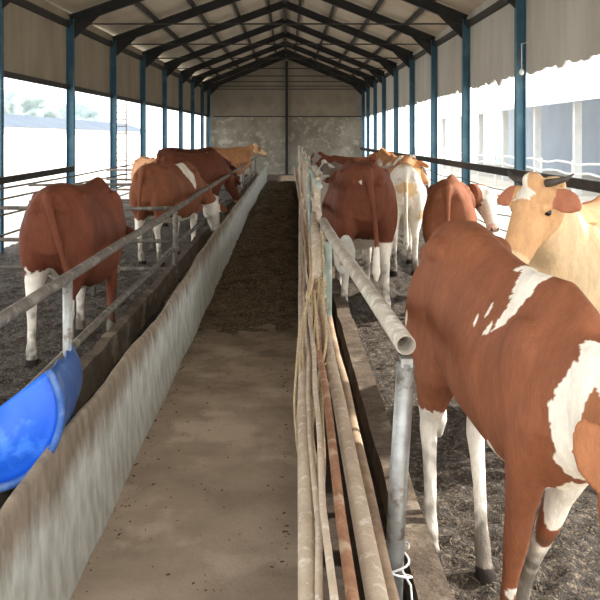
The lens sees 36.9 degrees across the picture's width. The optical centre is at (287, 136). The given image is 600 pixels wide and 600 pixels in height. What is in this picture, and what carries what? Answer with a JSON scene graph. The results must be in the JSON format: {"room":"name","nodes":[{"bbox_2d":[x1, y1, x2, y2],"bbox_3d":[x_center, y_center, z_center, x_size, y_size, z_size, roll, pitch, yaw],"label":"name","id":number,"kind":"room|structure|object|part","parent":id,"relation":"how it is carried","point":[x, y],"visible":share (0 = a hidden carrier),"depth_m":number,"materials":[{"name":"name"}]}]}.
{"room":"farm building","nodes":[
{"label":"farm building","id":0,"kind":"room"},
{"bbox_2d":[4,0,207,116],"bbox_3d":[-4.075,-1.647,20.702,0.299,1.485,40.207,0,0,1],"label":"wall","id":1,"kind":"structure","parent":0,"point":[34,30],"depth_m":17.90,"materials":[{"name":"metal"}]},
{"bbox_3d":[-4.242,-0.950,15.190,0.060,0.090,4.021,0,0,1],"label":"sill rail","id":2,"kind":"part","parent":1,"relation":"part of","materials":[{"name":"paint"}]},
{"bbox_3d":[-4.242,-2.150,15.190,0.060,0.120,4.021,0,0,1],"label":"eave rail","id":3,"kind":"part","parent":1,"relation":"part of","materials":[{"name":"metal"}]},
{"bbox_3d":[-4.148,-0.950,19.075,0.060,0.090,3.751,0,0,1],"label":"sill rail","id":4,"kind":"part","parent":1,"relation":"part of","materials":[{"name":"metal"}]},
{"bbox_3d":[-4.148,-2.150,19.075,0.060,0.120,3.751,0,0,1],"label":"eave rail","id":5,"kind":"part","parent":1,"relation":"part of","materials":[{"name":"metal"}]},
{"bbox_3d":[-4.057,-0.950,22.810,0.060,0.090,3.721,0,0,1],"label":"sill rail","id":6,"kind":"part","parent":1,"relation":"part of","materials":[{"name":"paint"}]},
{"bbox_3d":[-4.057,-2.150,22.810,0.060,0.120,3.721,0,0,1],"label":"eave rail","id":7,"kind":"part","parent":1,"relation":"part of","materials":[{"name":"metal"}]},
{"bbox_3d":[-3.968,-0.950,26.510,0.060,0.090,3.681,0,0,1],"label":"sill rail","id":8,"kind":"part","parent":1,"relation":"part of","materials":[{"name":"paint"}]},
{"bbox_3d":[-3.968,-2.150,26.510,0.060,0.120,3.681,0,0,1],"label":"eave rail","id":9,"kind":"part","parent":1,"relation":"part of","materials":[{"name":"metal"}]},
{"bbox_3d":[-3.880,-0.950,30.125,0.060,0.090,3.551,0,0,1],"label":"sill rail","id":10,"kind":"part","parent":1,"relation":"part of","materials":[{"name":"paint"}]},
{"bbox_3d":[-3.880,-2.150,30.125,0.060,0.120,3.551,0,0,1],"label":"eave rail","id":11,"kind":"part","parent":1,"relation":"part of","materials":[{"name":"metal"}]},
{"bbox_2d":[0,0,525,253],"bbox_3d":[-0.425,-0.947,13.180,7.790,5.595,0.130,0,0,0],"label":"frame","id":12,"kind":"object","parent":1,"relation":"attached to","point":[519,6],"depth_m":13.18,"materials":[{"name":"blue paint"}]},
{"bbox_2d":[519,42,528,74],"bbox_3d":[3.343,-1.110,12.750,0.136,0.470,0.070,0,0,0],"label":"light bulb","id":13,"kind":"object","parent":12,"relation":"attached to","point":[521,71],"visible":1,"depth_m":12.74,"materials":[{"name":"white glass"}]},
{"bbox_3d":[3.358,-1.148,12.759,0.109,0.395,0.012,0,0,-11],"label":"cord","id":14,"kind":"part","parent":13,"relation":"part of","materials":[{"name":"white metal"}]},
{"bbox_2d":[66,0,469,185],"bbox_3d":[-0.377,-0.947,17.200,7.693,5.594,0.130,0,0,0],"label":"frame","id":15,"kind":"object","parent":1,"relation":"attached to","point":[80,20],"depth_m":17.20,"materials":[{"name":"blue paint"}]},
{"bbox_3d":[-0.377,-2.160,17.200,7.553,0.032,0.028,0,0,0],"label":"tie rod","id":16,"kind":"part","parent":15,"relation":"part of","materials":[{"name":"paint"}]},
{"bbox_2d":[110,0,437,191],"bbox_3d":[-0.331,-0.947,20.950,7.602,5.594,0.130,0,0,0],"label":"frame","id":17,"kind":"object","parent":1,"relation":"attached to","point":[121,41],"depth_m":20.95,"materials":[{"name":"blue paint"}]},
{"bbox_3d":[-0.331,-2.160,20.950,7.462,0.032,0.028,0,0,0],"label":"tie rod","id":18,"kind":"part","parent":17,"relation":"part of","materials":[{"name":"paint"}]},
{"bbox_2d":[140,0,414,156],"bbox_3d":[-0.286,-0.947,24.670,7.512,5.594,0.130,0,0,0],"label":"frame","id":19,"kind":"object","parent":1,"relation":"attached to","point":[405,55],"depth_m":24.66,"materials":[{"name":"blue paint"}]},
{"bbox_3d":[-0.286,-2.160,24.670,7.372,0.032,0.028,0,0,0],"label":"tie rod","id":20,"kind":"part","parent":19,"relation":"part of","materials":[{"name":"paint"}]},
{"bbox_2d":[162,18,397,151],"bbox_3d":[-0.242,-0.947,28.350,7.423,5.594,0.130,0,0,0],"label":"frame","id":21,"kind":"object","parent":1,"relation":"attached to","point":[170,66],"depth_m":28.34,"materials":[{"name":"blue paint"}]},
{"bbox_3d":[-0.242,-2.160,28.350,7.283,0.032,0.028,0,0,0],"label":"tie rod","id":22,"kind":"part","parent":21,"relation":"part of","materials":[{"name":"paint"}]},
{"bbox_2d":[179,31,385,149],"bbox_3d":[-0.199,-0.947,31.900,7.338,5.593,0.130,0,0,0],"label":"frame","id":23,"kind":"object","parent":1,"relation":"attached to","point":[185,74],"depth_m":31.89,"materials":[{"name":"blue paint"}]},
{"bbox_2d":[191,41,376,152],"bbox_3d":[-0.160,-0.947,35.100,7.260,5.593,0.130,0,0,0],"label":"frame","id":24,"kind":"object","parent":1,"relation":"attached to","point":[196,80],"depth_m":35.09,"materials":[{"name":"blue paint"}]},
{"bbox_3d":[-0.160,-2.160,35.100,7.120,0.032,0.028,0,0,0],"label":"tie rod","id":25,"kind":"part","parent":24,"relation":"part of","materials":[{"name":"paint"}]},
{"bbox_2d":[200,49,369,156],"bbox_3d":[-0.122,-0.946,38.250,7.184,5.593,0.130,0,0,0],"label":"frame","id":26,"kind":"structure","parent":1,"relation":"attached to","point":[205,85],"depth_m":38.24,"materials":[{"name":"blue paint"}]},
{"bbox_3d":[-0.122,-2.160,38.250,7.044,0.032,0.028,0,0,0],"label":"tie rod","id":27,"kind":"part","parent":26,"relation":"part of","materials":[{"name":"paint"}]},
{"bbox_2d":[0,174,258,405],"bbox_3d":[-2.820,1.716,21.650,3.160,0.092,38.500,0,0,0],"label":"ground","id":28,"kind":"structure","parent":0,"point":[12,283],"depth_m":9.14,"materials":[{"name":"grey soil"}]},
{"bbox_2d":[0,164,132,236],"bbox_3d":[-3.919,0.998,20.802,0.234,0.896,40.006,0,0,1],"label":"fence","id":29,"kind":"object","parent":28,"relation":"on","point":[26,176],"visible":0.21,"depth_m":14.53,"materials":[{"name":"grey metal"}]},
{"bbox_3d":[-3.919,1.150,20.802,0.234,0.091,40.006,0,0,1],"label":"rail","id":30,"kind":"part","parent":29,"relation":"part of","materials":[{"name":"grey metal"}]},
{"bbox_3d":[-3.919,1.400,20.802,0.234,0.091,40.006,0,0,1],"label":"rail","id":31,"kind":"part","parent":29,"relation":"part of","materials":[{"name":"grey metal"}]},
{"bbox_3d":[-3.919,0.919,20.802,0.234,0.083,40.006,0,0,1],"label":"rail","id":32,"kind":"part","parent":29,"relation":"part of","materials":[{"name":"grey metal"}]},
{"bbox_3d":[-3.919,0.721,20.802,0.234,0.089,40.006,0,0,1],"label":"rail","id":33,"kind":"part","parent":29,"relation":"part of","materials":[{"name":"grey metal"}]},
{"bbox_2d":[19,177,134,367],"bbox_3d":[-1.678,1.038,7.518,0.651,1.383,2.119,0,0,4],"label":"cow","id":34,"kind":"object","parent":28,"relation":"on","point":[63,225],"visible":0.87,"depth_m":6.66},
{"bbox_2d":[0,206,172,295],"bbox_3d":[-2.667,1.235,9.750,2.874,1.030,0.048,0,0,4],"label":"divider","id":35,"kind":"object","parent":28,"relation":"on","point":[126,208],"visible":0.34,"depth_m":9.66,"materials":[{"name":"grey metal"}]},
{"bbox_3d":[-2.665,1.421,9.750,2.871,0.058,0.043,0,0,4],"label":"rail","id":36,"kind":"part","parent":35,"relation":"part of","materials":[{"name":"grey metal"}]},
{"bbox_3d":[-2.670,1.120,9.750,2.869,0.059,0.043,0,0,4],"label":"rail","id":37,"kind":"part","parent":35,"relation":"part of","materials":[{"name":"grey metal"}]},
{"bbox_3d":[-2.671,0.769,9.750,2.866,0.054,0.042,0,0,4],"label":"rail","id":38,"kind":"part","parent":35,"relation":"part of","materials":[{"name":"grey metal"}]},
{"bbox_3d":[-2.098,1.235,9.710,0.050,1.030,0.048,0,0,0],"label":"post","id":39,"kind":"part","parent":35,"relation":"part of","materials":[{"name":"grey metal"}]},
{"bbox_2d":[28,183,208,247],"bbox_3d":[-2.662,1.225,14.075,2.867,1.050,0.049,0,0,5],"label":"divider","id":40,"kind":"object","parent":28,"relation":"on","point":[108,184],"visible":0.14,"depth_m":14.04,"materials":[{"name":"grey metal"}]},
{"bbox_3d":[-2.662,0.750,14.075,2.866,0.066,0.043,0,0,5],"label":"rail","id":41,"kind":"part","parent":40,"relation":"part of","materials":[{"name":"grey metal"}]},
{"bbox_3d":[-2.093,1.225,14.025,0.050,1.050,0.048,0,0,0],"label":"post","id":42,"kind":"part","parent":40,"relation":"part of","materials":[{"name":"grey metal"}]},
{"bbox_3d":[-2.658,1.276,14.075,2.852,0.055,0.043,0,0,5],"label":"rail","id":43,"kind":"part","parent":40,"relation":"part of","materials":[{"name":"grey metal"}]},
{"bbox_2d":[0,166,266,599],"bbox_3d":[-1.040,1.423,17.700,0.496,0.654,34.200,0,0,0],"label":"trough","id":44,"kind":"object","parent":28,"relation":"on","point":[53,521],"visible":0.94,"depth_m":4.21,"materials":[{"name":"concrete"}]},
{"bbox_2d":[0,345,82,492],"bbox_3d":[-1.108,1.092,3.639,0.489,0.517,0.974,0,0,-9],"label":"barrel","id":45,"kind":"object","parent":44,"relation":"in","point":[36,417],"visible":0.92,"depth_m":3.23,"materials":[{"name":"blue plastic"}]},
{"bbox_2d":[0,156,257,422],"bbox_3d":[-1.214,1.189,18.000,0.106,0.923,33.600,0,0,0],"label":"rail fence","id":46,"kind":"object","parent":44,"relation":"on","point":[65,281],"visible":0.74,"depth_m":5.49,"materials":[{"name":"metal"}]},
{"bbox_3d":[-1.200,1.205,4.900,0.055,0.890,0.051,0,0,0],"label":"post","id":47,"kind":"part","parent":46,"relation":"part of","materials":[{"name":"metal"}]},
{"bbox_3d":[-1.198,0.770,18.000,0.073,0.085,33.600,0,0,0],"label":"rail","id":48,"kind":"part","parent":46,"relation":"part of","materials":[{"name":"grey metal"}]},
{"bbox_3d":[-1.202,1.205,9.600,0.059,0.890,0.051,0,0,0],"label":"post","id":49,"kind":"part","parent":46,"relation":"part of","materials":[{"name":"grey metal"}]},
{"bbox_3d":[-1.198,1.205,24.000,0.058,0.890,0.051,0,0,0],"label":"post","id":50,"kind":"part","parent":46,"relation":"part of","materials":[{"name":"grey metal"}]},
{"bbox_3d":[-1.202,1.205,28.500,0.058,0.890,0.051,0,0,0],"label":"post","id":51,"kind":"part","parent":46,"relation":"part of","materials":[{"name":"grey metal"}]},
{"bbox_2d":[163,247,203,304],"bbox_3d":[-1.042,1.571,21.450,0.315,0.096,25.900,0,0,0],"label":"feed","id":52,"kind":"object","parent":44,"relation":"on","point":[173,288],"visible":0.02,"depth_m":9.18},
{"bbox_2d":[131,156,155,220],"bbox_3d":[-2.853,1.059,18.805,0.651,1.341,2.142,0,0,-20],"label":"cow","id":53,"kind":"object","parent":28,"relation":"on","point":[140,161],"visible":0.24,"depth_m":19.12},
{"bbox_2d":[106,169,230,200],"bbox_3d":[-2.597,1.210,19.475,2.735,1.080,0.049,0,0,5],"label":"divider","id":54,"kind":"object","parent":28,"relation":"on","point":[126,179],"visible":0.15,"depth_m":19.55,"materials":[{"name":"grey metal"}]},
{"bbox_3d":[-2.600,0.920,19.475,2.723,0.062,0.043,0,0,5],"label":"rail","id":55,"kind":"part","parent":54,"relation":"part of","materials":[{"name":"grey metal"}]},
{"bbox_3d":[-2.596,0.723,19.475,2.720,0.059,0.043,0,0,5],"label":"rail","id":56,"kind":"part","parent":54,"relation":"part of","materials":[{"name":"grey metal"}]},
{"bbox_3d":[-2.598,1.141,19.476,2.709,0.061,0.043,0,0,5],"label":"rail","id":57,"kind":"part","parent":54,"relation":"part of","materials":[{"name":"grey metal"}]},
{"bbox_3d":[-2.597,1.360,19.475,2.735,0.065,0.043,0,0,5],"label":"rail","id":58,"kind":"part","parent":54,"relation":"part of","materials":[{"name":"grey metal"}]},
{"bbox_2d":[129,161,227,265],"bbox_3d":[-1.584,1.038,12.703,0.693,1.384,2.048,0,0,28],"label":"cow","id":59,"kind":"object","parent":28,"relation":"on","point":[153,184],"visible":0.81,"depth_m":12.10},
{"bbox_2d":[155,151,240,226],"bbox_3d":[-1.757,1.003,17.714,0.667,1.455,2.209,0,0,41],"label":"cow","id":60,"kind":"object","parent":28,"relation":"on","point":[211,166],"visible":0.46,"depth_m":17.62},
{"bbox_2d":[156,147,240,180],"bbox_3d":[-2.119,0.983,21.363,2.445,1.496,0.686,0,0,-43],"label":"cow","id":61,"kind":"object","parent":28,"relation":"on","point":[170,149],"visible":0.23,"depth_m":21.18},
{"bbox_2d":[212,143,266,186],"bbox_3d":[-1.592,0.956,26.188,2.463,1.549,0.667,0,0,-43],"label":"cow","id":62,"kind":"object","parent":28,"relation":"on","point":[238,156],"visible":0.38,"depth_m":26.10},
{"bbox_2d":[70,174,298,599],"bbox_3d":[-0.180,1.700,19.450,1.440,0.008,42.900,0,0,0],"label":"floor","id":63,"kind":"structure","parent":0,"point":[122,569],"depth_m":4.33,"materials":[{"name":"concrete"}]},
{"bbox_2d":[73,325,290,599],"bbox_3d":[-0.392,1.692,5.356,0.814,0.005,5.447,0,0,0],"label":"crumbs","id":64,"kind":"object","parent":63,"relation":"on","point":[282,476],"visible":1,"depth_m":4.64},
{"bbox_2d":[197,176,298,334],"bbox_3d":[-0.175,1.551,22.750,1.310,0.338,32.100,0,0,0],"label":"silage","id":65,"kind":"object","parent":63,"relation":"on","point":[260,275],"visible":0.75,"depth_m":10.99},
{"bbox_2d":[45,0,486,80],"bbox_3d":[-0.425,-3.083,20.775,8.350,1.633,40.950,0,0,0],"label":"ceiling","id":66,"kind":"structure","parent":0,"point":[147,11],"depth_m":23.93,"materials":[{"name":"paint"}]},
{"bbox_2d":[206,59,361,175],"bbox_3d":[-0.125,-1.040,40.950,7.250,5.680,0.400,0,0,0],"label":"wall","id":67,"kind":"structure","parent":0,"point":[329,122],"depth_m":40.95,"materials":[{"name":"paint"}]},
{"bbox_2d":[207,54,364,156],"bbox_3d":[-0.091,-0.946,40.680,7.122,5.593,0.130,0,0,0],"label":"frame","id":68,"kind":"structure","parent":67,"relation":"attached to","point":[211,90],"depth_m":40.67,"materials":[{"name":"blue paint"}]},
{"bbox_3d":[-0.091,-2.160,40.680,6.982,0.032,0.028,0,0,0],"label":"tie rod","id":69,"kind":"part","parent":68,"relation":"part of","materials":[{"name":"paint"}]},
{"bbox_2d":[360,147,599,231],"bbox_3d":[3.300,0.969,20.800,0.050,0.998,40.000,0,0,0],"label":"fence","id":70,"kind":"object","parent":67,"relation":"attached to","point":[576,183],"visible":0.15,"depth_m":14.27,"materials":[{"name":"black metal"}]},
{"bbox_3d":[3.300,0.530,21.300,0.050,0.120,39.000,0,0,0],"label":"rail","id":71,"kind":"part","parent":70,"relation":"part of","materials":[{"name":"black metal"}]},
{"bbox_2d":[4,155,599,247],"bbox_3d":[0.000,1.860,30.000,120.000,0.280,120.000,0,0,0],"label":"ground","id":72,"kind":"structure","parent":0,"point":[12,222],"depth_m":38.53,"materials":[{"name":"white"}]},
{"bbox_2d":[4,84,61,117],"bbox_3d":[-26.990,-1.792,89.892,8.782,7.234,8.848,0,0,0],"label":"tree","id":73,"kind":"object","parent":72,"relation":"on","point":[27,100],"visible":0.46,"depth_m":87.50,"materials":[{"name":"green plant"}]},
{"bbox_2d":[4,114,148,168],"bbox_3d":[-18.200,0.170,57.000,5.600,3.300,86.000,0,0,0],"label":"building","id":74,"kind":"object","parent":72,"relation":"on","point":[28,140],"visible":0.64,"depth_m":61.67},
{"bbox_2d":[117,99,126,177],"bbox_3d":[-6.900,-0.280,37.000,0.560,4.200,0.057,0,0,0],"label":"ladder","id":75,"kind":"object","parent":72,"relation":"on","point":[117,99],"visible":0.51,"depth_m":36.98,"materials":[{"name":"grey metal"}]},
{"bbox_2d":[407,67,599,195],"bbox_3d":[12.150,-0.880,39.000,7.700,5.400,48.000,0,0,0],"label":"neighboring building","id":76,"kind":"structure","parent":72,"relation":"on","point":[563,112],"depth_m":43.28,"materials":[{"name":"white paint"}]},
{"bbox_3d":[9.000,0.370,52.000,0.220,2.900,0.220,0,0,0],"label":"post","id":77,"kind":"part","parent":76,"relation":"part of","materials":[{"name":"white paint"}]},
{"bbox_3d":[9.000,0.370,46.500,0.220,2.900,0.220,0,0,0],"label":"post","id":78,"kind":"part","parent":76,"relation":"part of","materials":[{"name":"white paint"}]},
{"bbox_3d":[9.000,0.370,42.000,0.220,2.900,0.220,0,0,0],"label":"post","id":79,"kind":"part","parent":76,"relation":"part of","materials":[{"name":"white paint"}]},
{"bbox_3d":[9.000,0.370,37.300,0.220,2.900,0.220,0,0,0],"label":"post","id":80,"kind":"part","parent":76,"relation":"part of","materials":[{"name":"white paint"}]},
{"bbox_3d":[9.000,0.370,32.500,0.220,2.900,0.220,0,0,0],"label":"post","id":81,"kind":"part","parent":76,"relation":"part of","materials":[{"name":"white paint"}]},
{"bbox_3d":[9.000,0.370,28.000,0.220,2.900,0.220,0,0,0],"label":"post","id":82,"kind":"part","parent":76,"relation":"part of","materials":[{"name":"white paint"}]},
{"bbox_2d":[415,148,599,191],"bbox_3d":[7.600,1.220,33.000,0.080,1.200,42.080,0,0,0],"label":"fence","id":83,"kind":"object","parent":72,"relation":"on","point":[541,160],"visible":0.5,"depth_m":30.45,"materials":[{"name":"metal"}]},
{"bbox_3d":[7.600,1.220,45.000,0.074,1.200,0.074,0,0,23],"label":"post","id":84,"kind":"part","parent":83,"relation":"part of","materials":[{"name":"white paint"}]},
{"bbox_3d":[7.600,1.220,42.000,0.074,1.200,0.074,0,0,23],"label":"post","id":85,"kind":"part","parent":83,"relation":"part of","materials":[{"name":"white paint"}]},
{"bbox_3d":[7.600,1.220,36.000,0.074,1.200,0.074,0,0,23],"label":"post","id":86,"kind":"part","parent":83,"relation":"part of","materials":[{"name":"white paint"}]},
{"bbox_3d":[7.600,1.220,33.000,0.074,1.200,0.074,0,0,23],"label":"post","id":87,"kind":"part","parent":83,"relation":"part of","materials":[{"name":"white paint"}]},
{"bbox_3d":[7.600,0.700,32.999,0.052,0.140,42.002,0,0,0],"label":"rail","id":88,"kind":"part","parent":83,"relation":"part of","materials":[{"name":"white metal"}]},
{"bbox_3d":[7.600,0.970,33.001,0.052,0.140,42.003,0,0,0],"label":"rail","id":89,"kind":"part","parent":83,"relation":"part of","materials":[{"name":"white metal"}]},
{"bbox_3d":[7.600,1.220,27.000,0.074,1.200,0.074,0,0,23],"label":"post","id":90,"kind":"part","parent":83,"relation":"part of","materials":[{"name":"white metal"}]},
{"bbox_3d":[7.600,1.220,24.000,0.074,1.200,0.074,0,0,-23],"label":"post","id":91,"kind":"part","parent":83,"relation":"part of","materials":[{"name":"white paint"}]},
{"bbox_2d":[321,181,599,599],"bbox_3d":[2.060,1.712,21.650,3.080,0.099,38.500,0,0,0],"label":"ground","id":92,"kind":"structure","parent":0,"point":[566,586],"depth_m":4.21,"materials":[{"name":"grey soil"}]},
{"bbox_2d":[0,266,597,599],"bbox_3d":[0.150,1.704,7.495,6.127,0.110,9.034,0,0,0],"label":"straw","id":93,"kind":"object","parent":92,"relation":"on","point":[439,524],"visible":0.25,"depth_m":4.61,"materials":[{"name":"plant"}]},
{"bbox_2d":[300,150,381,184],"bbox_3d":[1.310,1.007,19.820,2.121,1.445,0.610,0,0,5],"label":"cow","id":94,"kind":"object","parent":92,"relation":"on","point":[316,158],"visible":0.17,"depth_m":19.79},
{"bbox_2d":[322,158,397,306],"bbox_3d":[0.733,0.982,9.529,0.744,1.498,2.411,0,0,4],"label":"cow","id":95,"kind":"object","parent":92,"relation":"on","point":[359,203],"visible":0.86,"depth_m":8.47},
{"bbox_2d":[316,159,428,195],"bbox_3d":[1.342,1.053,14.922,2.004,1.353,0.591,0,0,7],"label":"cow","id":96,"kind":"object","parent":92,"relation":"on","point":[326,169],"visible":0.11,"depth_m":14.95},
{"bbox_2d":[303,232,453,599],"bbox_3d":[0.427,1.525,17.800,0.547,0.510,34.005,0,0,0],"label":"trough","id":97,"kind":"object","parent":92,"relation":"on","point":[429,581],"visible":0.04,"depth_m":4.29,"materials":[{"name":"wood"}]},
{"bbox_2d":[293,145,399,599],"bbox_3d":[0.278,1.020,18.100,0.331,1.401,33.402,0,0,0],"label":"poles","id":98,"kind":"object","parent":97,"relation":"on","point":[378,581],"visible":0.91,"depth_m":3.28,"materials":[{"name":"beige wood"}]},
{"bbox_3d":[0.248,1.230,18.100,0.450,0.059,33.400,0,0,0],"label":"rail","id":99,"kind":"part","parent":98,"relation":"part of","materials":[{"name":"beige wood"}]},
{"bbox_3d":[0.242,1.199,18.100,0.362,0.044,33.400,0,0,0],"label":"rail","id":100,"kind":"part","parent":98,"relation":"part of","materials":[{"name":"beige wood"}]},
{"bbox_3d":[0.365,0.428,21.300,0.072,0.072,27.001,0,0,0],"label":"rail","id":101,"kind":"part","parent":98,"relation":"part of","materials":[{"name":"beige wood"}]},
{"bbox_3d":[0.362,0.681,21.300,0.076,0.070,27.001,0,0,0],"label":"rail","id":102,"kind":"part","parent":98,"relation":"part of","materials":[{"name":"beige wood"}]},
{"bbox_3d":[0.246,1.150,18.100,0.299,0.034,33.400,0,0,0],"label":"rail","id":103,"kind":"part","parent":98,"relation":"part of","materials":[{"name":"beige wood"}]},
{"bbox_3d":[0.243,1.180,18.100,0.193,0.050,33.400,0,0,0],"label":"rail","id":104,"kind":"part","parent":98,"relation":"part of","materials":[{"name":"beige wood"}]},
{"bbox_3d":[0.288,1.245,6.600,0.069,0.950,0.060,0,0,0],"label":"post","id":105,"kind":"part","parent":98,"relation":"part of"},
{"bbox_2d":[319,217,415,599],"bbox_3d":[0.341,1.178,5.065,0.120,1.088,4.073,0,0,-1],"label":"pipe railing","id":106,"kind":"object","parent":97,"relation":"on","point":[405,344],"visible":0.98,"depth_m":3.06,"materials":[{"name":"metal"}]},
{"bbox_2d":[293,212,332,533],"bbox_3d":[0.166,1.067,5.376,0.202,0.919,3.962,0,0,2],"label":"twine","id":107,"kind":"object","parent":106,"relation":"hanging from","point":[316,258],"visible":0.54,"depth_m":5.50,"materials":[{"name":"fabric"}]},
{"bbox_2d":[334,235,354,273],"bbox_3d":[0.372,0.770,5.900,0.138,0.260,0.062,0,0,-4],"label":"paddle","id":108,"kind":"object","parent":106,"relation":"on","point":[346,240],"visible":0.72,"depth_m":5.89,"materials":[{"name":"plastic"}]},
{"bbox_3d":[0.335,0.692,5.095,0.084,0.116,4.013,0,0,-2],"label":"rail","id":109,"kind":"part","parent":106,"relation":"part of","materials":[{"name":"grey metal"}]},
{"bbox_2d":[385,540,412,599],"bbox_3d":[0.362,1.535,3.045,0.121,0.294,0.138,0,0,0],"label":"wire","id":110,"kind":"object","parent":106,"relation":"attached to","point":[406,576],"visible":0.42,"depth_m":3.02,"materials":[{"name":"white"}]},
{"bbox_3d":[0.379,1.247,3.075,0.124,0.949,0.065,0,0,-30],"label":"post","id":111,"kind":"part","parent":106,"relation":"part of","materials":[{"name":"metal"}]},
{"bbox_2d":[369,148,403,165],"bbox_3d":[2.096,0.978,17.914,0.651,1.504,2.444,0,0,-10],"label":"cow","id":112,"kind":"object","parent":92,"relation":"on","point":[384,158],"visible":0.25,"depth_m":18.30},
{"bbox_2d":[388,154,429,276],"bbox_3d":[1.548,0.988,11.939,0.624,1.485,2.332,0,0,11],"label":"cow","id":113,"kind":"object","parent":92,"relation":"on","point":[408,178],"visible":0.75,"depth_m":10.99},
{"bbox_2d":[422,174,499,242],"bbox_3d":[1.743,1.065,9.317,0.687,1.330,1.984,0,0,24],"label":"cow","id":114,"kind":"object","parent":92,"relation":"on","point":[449,199],"visible":0.59,"depth_m":8.55},
{"bbox_2d":[405,220,599,599],"bbox_3d":[0.822,1.039,3.104,0.467,1.383,2.155,0,0,-7],"label":"cow","id":115,"kind":"object","parent":92,"relation":"on","point":[516,346],"visible":0.98,"depth_m":2.94},
{"bbox_2d":[497,170,599,312],"bbox_3d":[1.718,0.952,5.202,0.573,1.556,2.148,0,0,33],"label":"cow","id":116,"kind":"object","parent":92,"relation":"on","point":[550,230],"visible":0.47,"depth_m":4.59},
{"bbox_2d":[363,0,599,115],"bbox_3d":[3.455,-1.615,20.700,0.090,1.549,40.200,0,0,0],"label":"wall","id":117,"kind":"structure","parent":0,"point":[558,32],"depth_m":14.64,"materials":[{"name":"paint"}]},
{"bbox_3d":[3.440,-2.150,26.510,0.060,0.120,3.680,0,0,0],"label":"eave rail","id":118,"kind":"part","parent":117,"relation":"part of","materials":[{"name":"metal"}]},
{"bbox_3d":[3.440,-2.150,22.810,0.060,0.120,3.720,0,0,0],"label":"eave rail","id":119,"kind":"part","parent":117,"relation":"part of","materials":[{"name":"metal"}]},
{"bbox_3d":[3.440,-2.150,19.075,0.060,0.120,3.750,0,0,0],"label":"eave rail","id":120,"kind":"part","parent":117,"relation":"part of","materials":[{"name":"metal"}]},
{"bbox_3d":[3.440,-2.150,15.190,0.060,0.120,4.020,0,0,0],"label":"eave rail","id":121,"kind":"part","parent":117,"relation":"part of","materials":[{"name":"metal"}]},
{"label":"outside","id":122,"kind":"structure","parent":0,"visible":0},
{"bbox_2d":[58,96,109,121],"bbox_3d":[-25.631,-1.634,111.917,7.494,6.919,7.288,0,0,0],"label":"tree","id":123,"kind":"object","parent":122,"point":[89,109],"visible":0.52,"depth_m":110.07,"materials":[{"name":"green plant"}]}
]}

